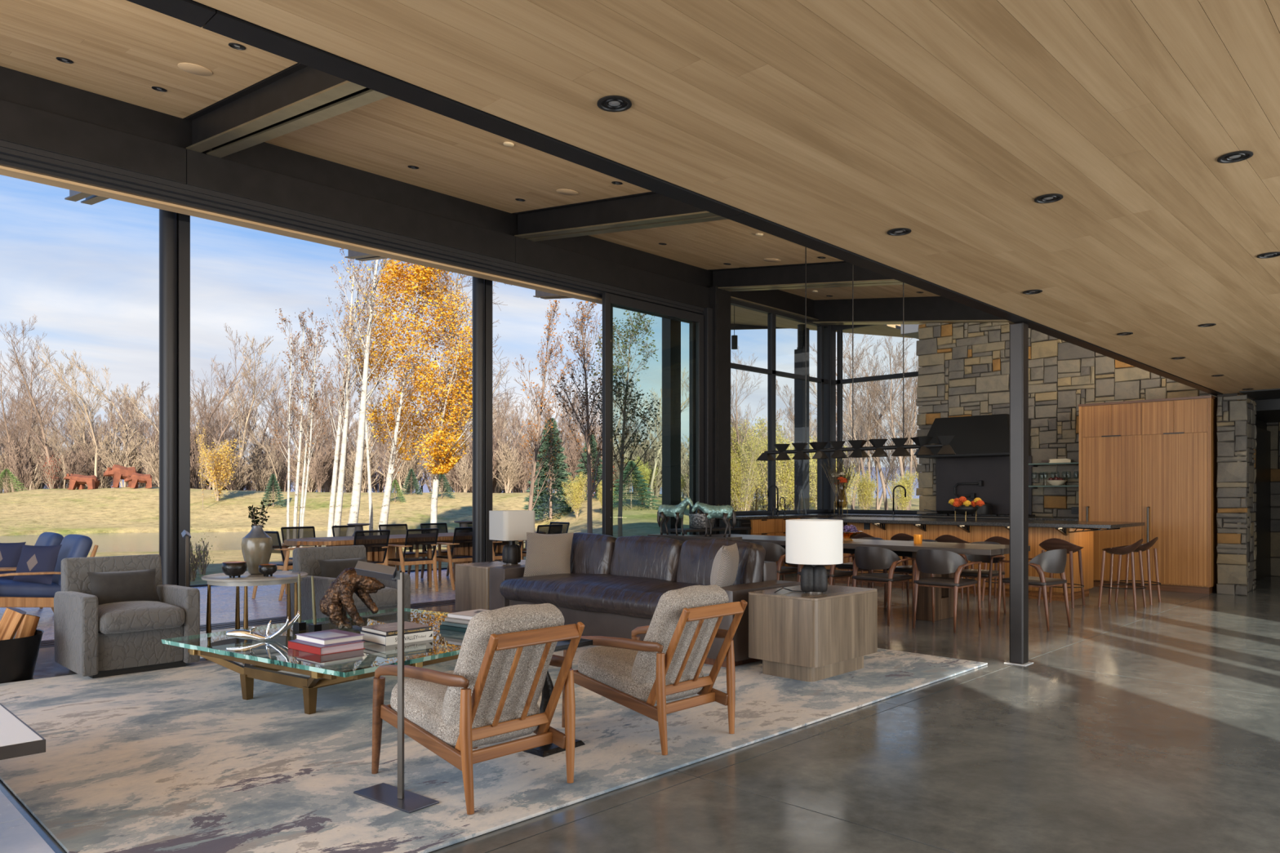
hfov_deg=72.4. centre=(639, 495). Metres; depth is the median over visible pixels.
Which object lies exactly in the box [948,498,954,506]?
ranunculus
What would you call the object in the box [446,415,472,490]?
bare tree
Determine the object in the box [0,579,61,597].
seat cushion
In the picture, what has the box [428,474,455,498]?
spruce
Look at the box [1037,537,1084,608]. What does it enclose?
bar stool
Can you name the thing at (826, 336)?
window
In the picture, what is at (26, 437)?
bare shrub
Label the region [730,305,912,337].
roof overhang
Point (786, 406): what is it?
bare tree
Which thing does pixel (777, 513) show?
tap
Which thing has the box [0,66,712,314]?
girder
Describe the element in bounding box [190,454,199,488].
bare shrub
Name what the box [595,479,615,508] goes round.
bush
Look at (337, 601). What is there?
sculpture
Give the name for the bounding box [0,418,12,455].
bare tree
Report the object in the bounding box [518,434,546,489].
bare shrub
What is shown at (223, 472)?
bush
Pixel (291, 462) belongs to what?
bare shrub
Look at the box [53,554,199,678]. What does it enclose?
chair
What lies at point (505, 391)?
bare tree
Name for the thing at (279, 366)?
bare tree
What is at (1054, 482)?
bowl
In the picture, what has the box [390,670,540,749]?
seat cushion
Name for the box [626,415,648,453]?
bare tree
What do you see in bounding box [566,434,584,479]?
bare shrub
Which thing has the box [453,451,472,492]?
bare shrub
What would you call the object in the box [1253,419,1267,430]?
wall
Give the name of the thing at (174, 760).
rug
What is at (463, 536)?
chair
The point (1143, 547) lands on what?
bar stool
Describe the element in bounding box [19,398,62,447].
bare tree
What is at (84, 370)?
bare tree
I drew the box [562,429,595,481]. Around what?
bare shrub
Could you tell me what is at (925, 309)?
beam
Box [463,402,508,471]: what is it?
bare tree
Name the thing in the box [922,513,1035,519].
range cooker
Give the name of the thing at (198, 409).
bare tree
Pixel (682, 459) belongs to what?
bare tree
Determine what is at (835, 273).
cross beam
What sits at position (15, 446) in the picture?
bare shrub
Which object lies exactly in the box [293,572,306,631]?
candlestick
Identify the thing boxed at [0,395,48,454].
bare tree
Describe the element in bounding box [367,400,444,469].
bare tree
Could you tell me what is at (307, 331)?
tree
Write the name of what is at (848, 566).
dining chair
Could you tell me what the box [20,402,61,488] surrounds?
bare tree
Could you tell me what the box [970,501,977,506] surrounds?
ranunculus
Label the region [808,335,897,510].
bare tree
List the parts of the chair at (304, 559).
arm, arm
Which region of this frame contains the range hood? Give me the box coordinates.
[915,413,1009,458]
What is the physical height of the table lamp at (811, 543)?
0.514 m
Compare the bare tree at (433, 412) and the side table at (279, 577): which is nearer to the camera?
the side table at (279, 577)
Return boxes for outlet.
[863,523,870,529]
[1071,506,1079,513]
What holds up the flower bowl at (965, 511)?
on the island countertop at (1040, 523)
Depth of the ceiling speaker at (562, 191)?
9.81 m
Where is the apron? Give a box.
[0,791,54,852]
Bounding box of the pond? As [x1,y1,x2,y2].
[0,528,537,552]
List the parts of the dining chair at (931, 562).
leg, leg, backrest, seat, seat frame, leg, arm, leg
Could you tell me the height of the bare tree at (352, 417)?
11.485 m
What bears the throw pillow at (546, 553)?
on the sofa at (614, 586)
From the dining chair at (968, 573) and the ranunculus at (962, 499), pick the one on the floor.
the dining chair at (968, 573)
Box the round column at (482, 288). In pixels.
[472,276,492,563]
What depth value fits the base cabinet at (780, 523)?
14.24 m
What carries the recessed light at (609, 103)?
in the ceiling at (845, 124)
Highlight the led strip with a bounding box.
[853,522,1071,528]
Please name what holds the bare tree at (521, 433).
on the meadow
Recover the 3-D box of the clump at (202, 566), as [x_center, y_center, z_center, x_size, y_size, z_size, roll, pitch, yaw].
[-8.501,1.192,17.013,0.656,1.003,0.640,0,0,-3]
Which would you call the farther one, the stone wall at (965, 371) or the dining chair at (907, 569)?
the stone wall at (965, 371)
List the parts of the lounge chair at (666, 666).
leg, rail, arm, leg, leg, arm, rail, rail, rail, rail, leg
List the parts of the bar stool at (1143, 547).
leg, leg, seat, leg, leg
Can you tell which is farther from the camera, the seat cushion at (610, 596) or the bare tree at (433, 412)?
the bare tree at (433, 412)
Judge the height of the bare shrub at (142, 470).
3.879 m
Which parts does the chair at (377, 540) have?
post, leg, rail, leg, post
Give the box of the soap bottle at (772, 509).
[771,505,775,515]
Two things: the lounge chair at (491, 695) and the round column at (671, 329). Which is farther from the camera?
the round column at (671, 329)
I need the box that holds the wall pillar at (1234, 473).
[1216,393,1257,595]
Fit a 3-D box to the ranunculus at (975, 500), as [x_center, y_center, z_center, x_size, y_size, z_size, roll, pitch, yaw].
[4.478,0.102,11.591,0.108,0.152,0.104,0,0,14]
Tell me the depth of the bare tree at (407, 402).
87.93 m
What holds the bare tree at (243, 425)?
on the meadow
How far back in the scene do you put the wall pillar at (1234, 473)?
11.30 m
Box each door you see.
[602,293,712,536]
[1253,427,1271,581]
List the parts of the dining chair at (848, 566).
seat, seat frame, leg, backrest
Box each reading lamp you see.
[181,529,191,586]
[353,560,439,813]
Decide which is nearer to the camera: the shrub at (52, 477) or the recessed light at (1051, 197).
the recessed light at (1051, 197)
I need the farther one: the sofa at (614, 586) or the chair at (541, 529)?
the chair at (541, 529)
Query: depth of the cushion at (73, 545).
9.07 m
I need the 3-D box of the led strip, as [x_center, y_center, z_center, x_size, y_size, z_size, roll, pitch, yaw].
[3.835,0.379,11.545,3.500,0.010,0.030,0,0,44]
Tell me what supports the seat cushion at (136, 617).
on the chair at (92, 640)
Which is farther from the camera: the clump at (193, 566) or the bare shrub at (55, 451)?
the bare shrub at (55, 451)
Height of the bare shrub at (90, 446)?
6.806 m
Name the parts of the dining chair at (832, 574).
leg, seat, leg, seat frame, arm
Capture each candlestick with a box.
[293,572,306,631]
[308,574,321,632]
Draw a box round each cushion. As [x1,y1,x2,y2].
[0,577,13,580]
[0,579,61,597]
[34,532,63,546]
[51,534,92,586]
[97,600,185,634]
[352,586,397,609]
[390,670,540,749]
[440,603,564,724]
[498,573,702,618]
[569,533,617,573]
[577,645,703,704]
[609,536,683,580]
[630,584,728,684]
[675,537,764,585]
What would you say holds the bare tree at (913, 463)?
on the meadow
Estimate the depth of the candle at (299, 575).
5.95 m
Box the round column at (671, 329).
[662,317,680,534]
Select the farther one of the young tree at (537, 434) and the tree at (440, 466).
the tree at (440, 466)
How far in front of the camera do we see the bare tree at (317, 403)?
91.27 m
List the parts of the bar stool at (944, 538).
seat, leg, leg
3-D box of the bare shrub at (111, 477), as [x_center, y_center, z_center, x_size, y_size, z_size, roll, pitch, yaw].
[-46.880,-1.882,75.565,2.640,4.641,3.132,0,0,39]
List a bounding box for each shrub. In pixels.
[0,440,23,493]
[0,445,28,492]
[1,434,37,491]
[5,436,42,484]
[7,430,40,482]
[10,454,33,490]
[13,470,42,490]
[27,436,67,488]
[34,475,47,489]
[37,453,64,488]
[38,450,66,488]
[56,462,69,488]
[62,448,88,488]
[63,435,102,485]
[68,440,106,488]
[75,433,106,455]
[75,447,116,488]
[87,439,117,487]
[88,447,113,488]
[97,421,153,487]
[123,454,145,486]
[130,436,153,487]
[137,432,159,485]
[142,446,159,487]
[146,446,159,487]
[190,426,217,488]
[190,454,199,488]
[192,429,216,489]
[197,438,235,482]
[200,449,220,489]
[223,443,245,490]
[226,453,253,490]
[239,454,253,490]
[241,457,263,490]
[242,436,293,491]
[243,440,281,491]
[263,448,291,491]
[278,463,292,491]
[281,440,319,492]
[289,467,311,492]
[290,446,320,492]
[306,443,333,492]
[314,464,337,492]
[315,438,349,492]
[336,462,351,492]
[337,438,379,492]
[338,462,352,493]
[345,434,382,492]
[370,467,384,492]
[371,429,425,492]
[386,448,411,493]
[400,450,430,493]
[408,440,424,493]
[419,439,453,492]
[427,448,453,492]
[441,442,471,492]
[443,478,466,492]
[445,436,472,492]
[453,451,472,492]
[459,440,472,493]
[492,435,503,479]
[492,436,528,493]
[492,455,501,493]
[493,448,522,491]
[494,432,519,491]
[494,464,504,493]
[495,444,507,493]
[498,451,521,493]
[510,446,530,493]
[511,447,528,493]
[512,437,537,493]
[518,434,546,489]
[546,457,567,492]
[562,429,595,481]
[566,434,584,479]
[573,425,602,462]
[585,458,615,497]
[613,433,643,494]
[613,451,631,494]
[623,430,652,494]
[634,432,662,498]
[634,448,660,482]
[644,430,662,498]
[659,442,688,485]
[660,447,688,487]
[680,441,688,496]
[680,461,688,504]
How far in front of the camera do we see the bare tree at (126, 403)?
105.13 m
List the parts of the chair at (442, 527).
leg, rail, leg, cross rail, leg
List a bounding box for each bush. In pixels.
[194,420,208,510]
[196,438,246,501]
[558,470,587,518]
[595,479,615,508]
[624,457,658,505]
[680,470,687,501]
[730,412,752,502]
[730,417,764,511]
[730,434,766,511]
[731,414,777,511]
[742,417,791,511]
[746,428,794,510]
[775,431,813,510]
[775,436,815,510]
[791,431,817,509]
[808,445,847,509]
[835,459,865,509]
[853,470,877,510]
[884,469,918,510]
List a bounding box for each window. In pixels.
[730,299,835,517]
[831,324,919,517]
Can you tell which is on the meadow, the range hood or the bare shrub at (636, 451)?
the bare shrub at (636, 451)
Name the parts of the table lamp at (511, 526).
lamp shade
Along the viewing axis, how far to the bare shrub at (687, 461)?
74.08 m
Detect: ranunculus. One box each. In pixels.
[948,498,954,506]
[952,501,960,506]
[958,496,966,505]
[962,500,971,506]
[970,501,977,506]
[973,497,982,506]
[975,500,984,511]
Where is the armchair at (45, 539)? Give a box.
[0,532,63,612]
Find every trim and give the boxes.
[40,599,455,648]
[190,567,447,587]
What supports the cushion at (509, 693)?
on the lounge chair at (491, 695)
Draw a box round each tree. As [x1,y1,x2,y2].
[0,314,75,488]
[0,333,79,492]
[0,379,47,459]
[0,386,38,493]
[0,395,39,453]
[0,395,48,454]
[0,400,94,490]
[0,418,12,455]
[0,419,38,457]
[2,424,68,449]
[7,395,69,447]
[8,419,56,473]
[11,398,64,443]
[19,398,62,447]
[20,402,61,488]
[22,381,106,457]
[26,395,140,458]
[26,417,115,449]
[27,421,66,489]
[35,342,118,476]
[35,420,117,488]
[41,426,75,488]
[42,394,102,444]
[48,391,157,488]
[50,359,108,463]
[52,413,89,488]
[59,380,150,480]
[61,348,151,486]
[62,418,97,455]
[84,413,122,442]
[102,405,151,486]
[105,390,159,474]
[111,389,217,457]
[111,394,203,487]
[116,383,159,432]
[118,412,151,484]
[123,403,221,442]
[135,389,241,488]
[146,399,222,451]
[190,324,270,488]
[190,364,267,489]
[190,373,274,457]
[190,390,235,451]
[190,396,198,432]
[192,397,262,490]
[193,410,245,453]
[195,401,253,463]
[216,377,333,491]
[221,421,255,485]
[222,333,282,489]
[224,365,294,491]
[231,408,310,467]
[240,399,299,469]
[242,420,283,489]
[243,364,329,492]
[264,405,344,492]
[265,308,308,547]
[273,424,305,491]
[274,311,324,547]
[281,385,342,492]
[292,307,342,526]
[292,407,339,489]
[294,317,334,526]
[296,390,359,492]
[306,382,365,490]
[311,403,354,483]
[316,258,377,537]
[322,426,350,492]
[323,399,418,492]
[325,248,381,537]
[333,258,427,524]
[336,291,388,530]
[340,417,373,457]
[340,423,385,492]
[351,379,393,467]
[352,259,521,546]
[357,393,439,493]
[364,393,413,490]
[364,413,410,489]
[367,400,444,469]
[373,380,471,492]
[373,412,434,493]
[374,409,427,465]
[377,364,417,529]
[377,401,413,493]
[381,413,425,493]
[386,403,461,493]
[435,391,472,448]
[435,412,519,452]
[443,399,472,453]
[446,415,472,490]
[449,367,515,453]
[460,379,544,453]
[462,391,520,445]
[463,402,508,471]
[463,405,505,459]
[467,402,517,490]
[492,386,536,492]
[496,413,528,489]
[497,397,578,488]
[504,395,599,489]
[511,299,577,548]
[515,407,542,486]
[518,413,592,492]
[524,381,576,457]
[528,384,633,453]
[528,389,584,493]
[544,300,636,533]
[551,397,639,494]
[557,410,584,453]
[562,396,646,448]
[564,415,599,493]
[576,399,614,439]
[582,310,681,537]
[596,374,640,447]
[616,420,651,492]
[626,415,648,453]
[626,422,649,457]
[638,388,662,466]
[643,367,688,509]
[680,345,764,511]
[680,455,688,497]
[730,408,785,506]
[731,407,746,447]
[733,412,767,470]
[775,378,882,504]
[776,421,836,448]
[780,400,813,503]
[780,406,812,445]
[782,417,794,510]
[785,408,866,507]
[787,409,817,506]
[808,333,893,510]
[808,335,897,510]
[808,374,868,508]
[811,420,853,505]
[835,417,885,509]
[842,337,918,480]
[842,339,918,509]
[842,367,920,509]
[842,411,865,502]
[842,414,866,503]
[844,336,919,510]
[847,410,915,501]
[848,439,872,506]
[863,364,922,509]
[902,432,918,506]
[906,449,919,488]
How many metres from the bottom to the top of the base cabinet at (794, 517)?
0.905 m
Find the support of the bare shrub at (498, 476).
on the meadow
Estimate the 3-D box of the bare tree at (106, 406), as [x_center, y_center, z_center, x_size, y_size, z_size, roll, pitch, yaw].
[-59.204,-5.256,100.098,5.840,11.406,3.851,0,0,13]
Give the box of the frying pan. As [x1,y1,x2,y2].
[924,509,955,513]
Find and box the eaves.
[900,324,921,340]
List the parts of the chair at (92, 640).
arm, arm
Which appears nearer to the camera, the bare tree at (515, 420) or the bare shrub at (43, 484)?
the bare tree at (515, 420)
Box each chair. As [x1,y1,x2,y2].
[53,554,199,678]
[251,531,312,600]
[280,526,321,585]
[289,545,410,643]
[331,525,363,537]
[353,529,390,565]
[371,603,584,814]
[378,524,428,581]
[381,528,439,591]
[420,523,453,580]
[428,527,472,590]
[458,522,472,527]
[471,540,523,563]
[521,521,569,559]
[522,524,562,556]
[561,584,747,755]
[751,541,804,580]
[782,558,830,580]
[796,555,857,586]
[832,537,887,602]
[852,546,915,625]
[884,539,937,608]
[912,549,982,632]
[959,542,1005,618]
[996,548,1071,631]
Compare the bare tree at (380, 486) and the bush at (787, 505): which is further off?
the bare tree at (380, 486)
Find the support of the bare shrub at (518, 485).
on the meadow
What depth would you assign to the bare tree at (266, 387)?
83.84 m
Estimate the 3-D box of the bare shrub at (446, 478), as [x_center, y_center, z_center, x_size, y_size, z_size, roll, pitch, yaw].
[-17.891,-1.503,85.204,3.202,4.786,2.716,0,0,-18]
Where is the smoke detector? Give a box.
[503,142,514,146]
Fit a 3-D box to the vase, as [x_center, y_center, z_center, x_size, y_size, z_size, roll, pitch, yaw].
[-3.046,0.431,6.952,0.230,0.388,0.230,0,0,44]
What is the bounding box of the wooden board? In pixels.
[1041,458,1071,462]
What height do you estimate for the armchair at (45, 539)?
0.894 m
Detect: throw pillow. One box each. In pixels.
[523,532,573,576]
[710,542,738,586]
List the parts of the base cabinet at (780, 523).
drawer, drawer, drawer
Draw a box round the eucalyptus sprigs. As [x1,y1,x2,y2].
[248,498,275,528]
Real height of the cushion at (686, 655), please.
0.562 m
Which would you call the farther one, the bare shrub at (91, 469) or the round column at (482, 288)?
the bare shrub at (91, 469)
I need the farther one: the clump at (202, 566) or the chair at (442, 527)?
the clump at (202, 566)
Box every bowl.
[222,561,247,577]
[257,564,277,577]
[953,506,977,520]
[1046,480,1066,485]
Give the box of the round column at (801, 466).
[794,324,808,510]
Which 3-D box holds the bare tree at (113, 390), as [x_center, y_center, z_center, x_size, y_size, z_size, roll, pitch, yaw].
[-51.079,-4.991,89.595,6.557,11.054,8.456,0,0,32]
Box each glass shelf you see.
[1028,462,1079,466]
[1028,485,1079,488]
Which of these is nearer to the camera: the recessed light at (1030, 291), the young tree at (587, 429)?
the recessed light at (1030, 291)
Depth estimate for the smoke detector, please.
8.18 m
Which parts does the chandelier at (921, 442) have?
lamp shade, lamp shade, lamp shade, lamp shade, lamp shade, rod, lamp shade, lamp shade, lamp shade, lamp shade, rod, lamp shade, lamp shade, lamp shade, lamp shade, lamp shade, lamp shade, rod, lamp shade, lamp shade, lamp shade, lamp shade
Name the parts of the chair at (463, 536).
leg, rail, arm, leg, post, leg, cross rail, rail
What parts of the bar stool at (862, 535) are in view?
leg, seat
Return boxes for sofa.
[0,534,98,607]
[488,533,800,667]
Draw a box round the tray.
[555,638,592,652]
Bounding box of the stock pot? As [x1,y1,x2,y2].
[968,502,992,514]
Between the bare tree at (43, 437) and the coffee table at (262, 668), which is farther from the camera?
the bare tree at (43, 437)
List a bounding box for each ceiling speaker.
[177,62,212,75]
[555,188,578,195]
[764,257,781,262]
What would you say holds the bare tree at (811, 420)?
on the meadow
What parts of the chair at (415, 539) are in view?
leg, rail, arm, leg, post, leg, cross rail, rail, post, leg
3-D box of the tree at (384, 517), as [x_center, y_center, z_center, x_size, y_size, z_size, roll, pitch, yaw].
[-7.820,-1.151,28.044,1.393,6.088,1.101,0,0,44]
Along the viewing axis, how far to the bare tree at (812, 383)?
65.36 m
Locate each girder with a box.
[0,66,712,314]
[730,289,818,320]
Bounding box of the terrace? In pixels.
[0,568,455,640]
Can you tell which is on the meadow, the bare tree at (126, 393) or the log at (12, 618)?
the bare tree at (126, 393)
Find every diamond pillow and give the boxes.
[0,542,26,579]
[13,544,62,584]
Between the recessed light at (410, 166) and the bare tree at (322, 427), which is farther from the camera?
the bare tree at (322, 427)
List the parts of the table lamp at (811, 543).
cord, lamp shade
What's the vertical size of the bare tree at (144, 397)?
9.944 m
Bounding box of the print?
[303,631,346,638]
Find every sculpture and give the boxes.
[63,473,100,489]
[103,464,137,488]
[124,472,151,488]
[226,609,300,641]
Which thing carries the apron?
on the floor
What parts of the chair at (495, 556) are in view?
leg, post, cross rail, leg, leg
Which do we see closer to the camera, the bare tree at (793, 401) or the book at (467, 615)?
the book at (467, 615)
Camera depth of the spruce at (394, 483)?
55.90 m
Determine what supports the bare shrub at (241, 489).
on the meadow
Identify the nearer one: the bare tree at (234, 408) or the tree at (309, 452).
the tree at (309, 452)
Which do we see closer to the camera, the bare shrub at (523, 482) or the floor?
the floor
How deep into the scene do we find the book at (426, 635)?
5.48 m
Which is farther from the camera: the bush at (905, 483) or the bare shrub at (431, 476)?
the bare shrub at (431, 476)
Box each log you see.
[0,607,26,640]
[14,613,39,639]
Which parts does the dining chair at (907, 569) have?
leg, seat, seat frame, leg, backrest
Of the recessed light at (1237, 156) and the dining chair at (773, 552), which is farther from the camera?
the dining chair at (773, 552)
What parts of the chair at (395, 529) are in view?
rail, leg, leg, cross rail, leg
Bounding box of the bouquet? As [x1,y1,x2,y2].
[820,457,857,506]
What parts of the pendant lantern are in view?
cord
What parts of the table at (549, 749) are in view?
stem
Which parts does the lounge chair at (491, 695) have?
leg, rail, arm, leg, rail, rail, rail, rail, arm, leg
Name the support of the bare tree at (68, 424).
on the meadow
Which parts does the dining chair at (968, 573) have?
leg, seat frame, seat, backrest, leg, arm, leg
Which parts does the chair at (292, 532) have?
post, leg, arm, rail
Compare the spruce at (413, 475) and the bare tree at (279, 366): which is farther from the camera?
the bare tree at (279, 366)
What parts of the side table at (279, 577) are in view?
leg, leg, leg, leg, leg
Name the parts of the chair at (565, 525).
rail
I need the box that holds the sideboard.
[662,526,751,534]
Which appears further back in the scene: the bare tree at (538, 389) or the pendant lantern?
the bare tree at (538, 389)
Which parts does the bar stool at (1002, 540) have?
leg, leg, seat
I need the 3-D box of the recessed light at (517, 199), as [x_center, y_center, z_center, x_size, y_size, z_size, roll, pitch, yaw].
[-1.425,-3.518,10.397,0.116,0.020,0.116,0,0,39]
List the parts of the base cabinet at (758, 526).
drawer, drawer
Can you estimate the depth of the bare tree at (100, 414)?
117.18 m
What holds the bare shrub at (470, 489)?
on the meadow
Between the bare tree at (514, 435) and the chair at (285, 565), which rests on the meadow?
the bare tree at (514, 435)
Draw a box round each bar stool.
[847,532,884,587]
[890,533,913,591]
[934,534,976,599]
[981,536,1009,600]
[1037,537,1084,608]
[1097,538,1146,609]
[1115,537,1160,604]
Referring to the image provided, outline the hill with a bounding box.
[1,460,919,498]
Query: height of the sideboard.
0.800 m
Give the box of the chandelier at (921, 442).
[756,247,955,461]
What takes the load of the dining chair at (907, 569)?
on the floor
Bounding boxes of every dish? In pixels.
[346,523,370,536]
[453,520,472,527]
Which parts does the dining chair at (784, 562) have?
leg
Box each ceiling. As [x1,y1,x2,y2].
[0,0,940,300]
[193,0,1279,399]
[1239,388,1279,422]
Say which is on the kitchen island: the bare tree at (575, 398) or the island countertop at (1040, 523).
the island countertop at (1040, 523)
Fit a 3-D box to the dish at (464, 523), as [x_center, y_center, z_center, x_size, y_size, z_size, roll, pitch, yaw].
[-2.659,0.472,13.216,0.308,0.172,0.310,0,0,44]
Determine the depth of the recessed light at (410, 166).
9.36 m
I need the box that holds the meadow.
[0,486,919,585]
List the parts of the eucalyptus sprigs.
stem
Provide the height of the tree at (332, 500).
9.747 m
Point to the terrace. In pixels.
(266, 604)
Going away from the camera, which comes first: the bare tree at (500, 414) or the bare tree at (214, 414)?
the bare tree at (500, 414)
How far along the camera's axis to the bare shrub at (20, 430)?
90.19 m
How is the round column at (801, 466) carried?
on the terrace
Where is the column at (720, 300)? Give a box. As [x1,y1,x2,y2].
[708,285,730,534]
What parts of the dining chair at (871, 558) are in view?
leg, leg, backrest, seat, seat frame, leg, arm, leg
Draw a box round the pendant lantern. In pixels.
[731,306,737,349]
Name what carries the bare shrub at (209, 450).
on the meadow
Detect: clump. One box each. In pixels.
[190,526,209,581]
[192,532,219,575]
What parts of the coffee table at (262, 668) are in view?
leg, rail, rail, leg, glass, rail, rail, leg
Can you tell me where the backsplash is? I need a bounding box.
[936,455,1031,516]
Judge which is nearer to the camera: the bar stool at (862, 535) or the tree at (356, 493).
the bar stool at (862, 535)
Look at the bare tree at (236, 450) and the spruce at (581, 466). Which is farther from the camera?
the bare tree at (236, 450)
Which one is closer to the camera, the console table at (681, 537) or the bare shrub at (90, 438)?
the console table at (681, 537)
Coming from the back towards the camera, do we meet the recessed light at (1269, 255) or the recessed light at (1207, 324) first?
the recessed light at (1207, 324)
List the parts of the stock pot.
lid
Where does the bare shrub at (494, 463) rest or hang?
on the meadow
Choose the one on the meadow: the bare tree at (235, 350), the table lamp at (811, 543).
the bare tree at (235, 350)
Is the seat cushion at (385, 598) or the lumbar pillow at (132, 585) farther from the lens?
the seat cushion at (385, 598)
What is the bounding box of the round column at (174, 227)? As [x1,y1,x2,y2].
[159,208,190,586]
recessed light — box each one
[56,57,73,63]
[151,86,166,92]
[228,42,245,49]
[408,165,418,168]
[515,198,524,201]
[596,95,631,111]
[611,181,622,184]
[887,227,911,235]
[1022,289,1042,294]
[1034,193,1062,203]
[1116,332,1133,335]
[1171,356,1185,359]
[1198,323,1216,327]
[1217,150,1253,163]
[1256,251,1279,258]
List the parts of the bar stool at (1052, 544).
leg, leg, seat, leg, leg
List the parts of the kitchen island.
panel, panel, panel, panel, panel, panel, panel, panel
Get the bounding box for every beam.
[64,62,389,204]
[126,0,1223,396]
[345,191,728,261]
[533,261,906,299]
[813,296,1014,324]
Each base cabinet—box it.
[737,518,774,535]
[771,518,795,567]
[792,517,811,567]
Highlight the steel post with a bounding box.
[1004,321,1033,666]
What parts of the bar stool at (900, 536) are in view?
seat, leg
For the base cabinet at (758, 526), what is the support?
on the floor
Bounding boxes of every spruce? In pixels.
[0,468,27,493]
[259,474,286,506]
[390,480,405,502]
[400,468,422,494]
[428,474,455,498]
[522,417,575,519]
[573,434,602,500]
[599,461,659,510]
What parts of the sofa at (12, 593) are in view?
arm, rail, arm, leg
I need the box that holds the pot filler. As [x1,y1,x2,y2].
[954,480,982,498]
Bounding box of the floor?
[0,573,1279,852]
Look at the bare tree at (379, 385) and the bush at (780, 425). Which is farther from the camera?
the bare tree at (379, 385)
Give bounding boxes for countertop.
[715,513,1079,520]
[800,516,1144,528]
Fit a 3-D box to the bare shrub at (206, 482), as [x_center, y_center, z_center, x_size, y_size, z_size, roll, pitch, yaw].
[-37.871,-2.636,76.799,3.630,6.393,3.027,0,0,35]
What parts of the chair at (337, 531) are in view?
rail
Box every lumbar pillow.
[87,568,159,604]
[318,556,366,577]
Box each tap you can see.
[767,484,779,515]
[779,497,786,515]
[892,484,906,514]
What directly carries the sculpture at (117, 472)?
on the meadow
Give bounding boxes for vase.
[241,524,272,574]
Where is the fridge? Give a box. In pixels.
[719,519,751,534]
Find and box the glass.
[913,534,922,543]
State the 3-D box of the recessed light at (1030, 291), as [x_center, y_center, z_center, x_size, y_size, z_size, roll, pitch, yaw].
[2.538,-1.316,5.650,0.117,0.006,0.117,0,0,44]
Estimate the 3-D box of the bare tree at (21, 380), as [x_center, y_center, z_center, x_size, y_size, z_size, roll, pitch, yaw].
[-69.804,-5.816,96.833,7.921,13.353,10.215,0,0,-14]
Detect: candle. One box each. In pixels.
[297,573,301,622]
[311,576,316,624]
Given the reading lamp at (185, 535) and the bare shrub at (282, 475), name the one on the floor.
the reading lamp at (185, 535)
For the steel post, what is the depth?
6.63 m
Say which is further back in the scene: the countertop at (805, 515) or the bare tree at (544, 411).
the bare tree at (544, 411)
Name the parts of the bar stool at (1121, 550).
leg, leg, seat, leg, leg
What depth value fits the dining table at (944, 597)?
9.00 m
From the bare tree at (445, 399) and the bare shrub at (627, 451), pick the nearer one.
the bare shrub at (627, 451)
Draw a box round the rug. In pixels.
[0,628,987,852]
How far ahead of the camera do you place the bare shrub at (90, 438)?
75.52 m
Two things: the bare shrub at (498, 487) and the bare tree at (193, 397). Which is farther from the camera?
the bare tree at (193, 397)
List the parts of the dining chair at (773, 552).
backrest, leg, seat, seat frame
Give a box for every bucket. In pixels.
[0,629,44,684]
[688,513,715,528]
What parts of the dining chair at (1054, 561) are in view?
leg, arm, seat frame, seat, leg, backrest, leg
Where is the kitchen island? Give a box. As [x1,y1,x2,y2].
[825,522,1119,601]
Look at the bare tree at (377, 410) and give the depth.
106.14 m
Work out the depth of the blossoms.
9.79 m
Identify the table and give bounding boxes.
[161,608,462,714]
[201,570,307,663]
[284,531,536,582]
[455,560,525,611]
[521,638,592,757]
[647,533,742,542]
[702,533,1030,621]
[748,584,877,681]
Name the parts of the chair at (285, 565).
leg, rail, cross rail, post, leg, leg, rail, arm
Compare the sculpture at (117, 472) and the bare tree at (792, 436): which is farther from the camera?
the sculpture at (117, 472)
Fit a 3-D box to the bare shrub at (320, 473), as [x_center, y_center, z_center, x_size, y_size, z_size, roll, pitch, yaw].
[-23.782,-1.993,65.545,1.928,3.894,2.045,0,0,43]
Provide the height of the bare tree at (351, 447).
8.373 m
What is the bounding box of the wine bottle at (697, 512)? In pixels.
[695,507,700,514]
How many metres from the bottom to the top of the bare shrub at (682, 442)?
7.073 m
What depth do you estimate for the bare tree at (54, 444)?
69.40 m
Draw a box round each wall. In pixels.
[915,322,1253,591]
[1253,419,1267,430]
[1266,422,1279,576]
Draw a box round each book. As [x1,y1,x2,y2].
[288,640,364,655]
[295,629,364,645]
[359,630,433,645]
[360,621,432,635]
[440,624,466,632]
[441,621,466,628]
[444,617,468,624]
[447,608,484,620]
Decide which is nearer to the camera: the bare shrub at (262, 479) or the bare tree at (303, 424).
the bare shrub at (262, 479)
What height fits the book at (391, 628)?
0.027 m
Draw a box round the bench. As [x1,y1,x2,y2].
[0,703,45,759]
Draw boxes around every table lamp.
[488,510,534,564]
[774,519,843,593]
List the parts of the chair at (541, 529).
rail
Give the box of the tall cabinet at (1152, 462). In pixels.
[1077,395,1217,594]
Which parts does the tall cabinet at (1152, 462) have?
panel, handle, locker door, finger pull, door, locker door, trim, handle, locker door, finger pull, door, locker door, panel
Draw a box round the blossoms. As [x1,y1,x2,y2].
[843,524,859,534]

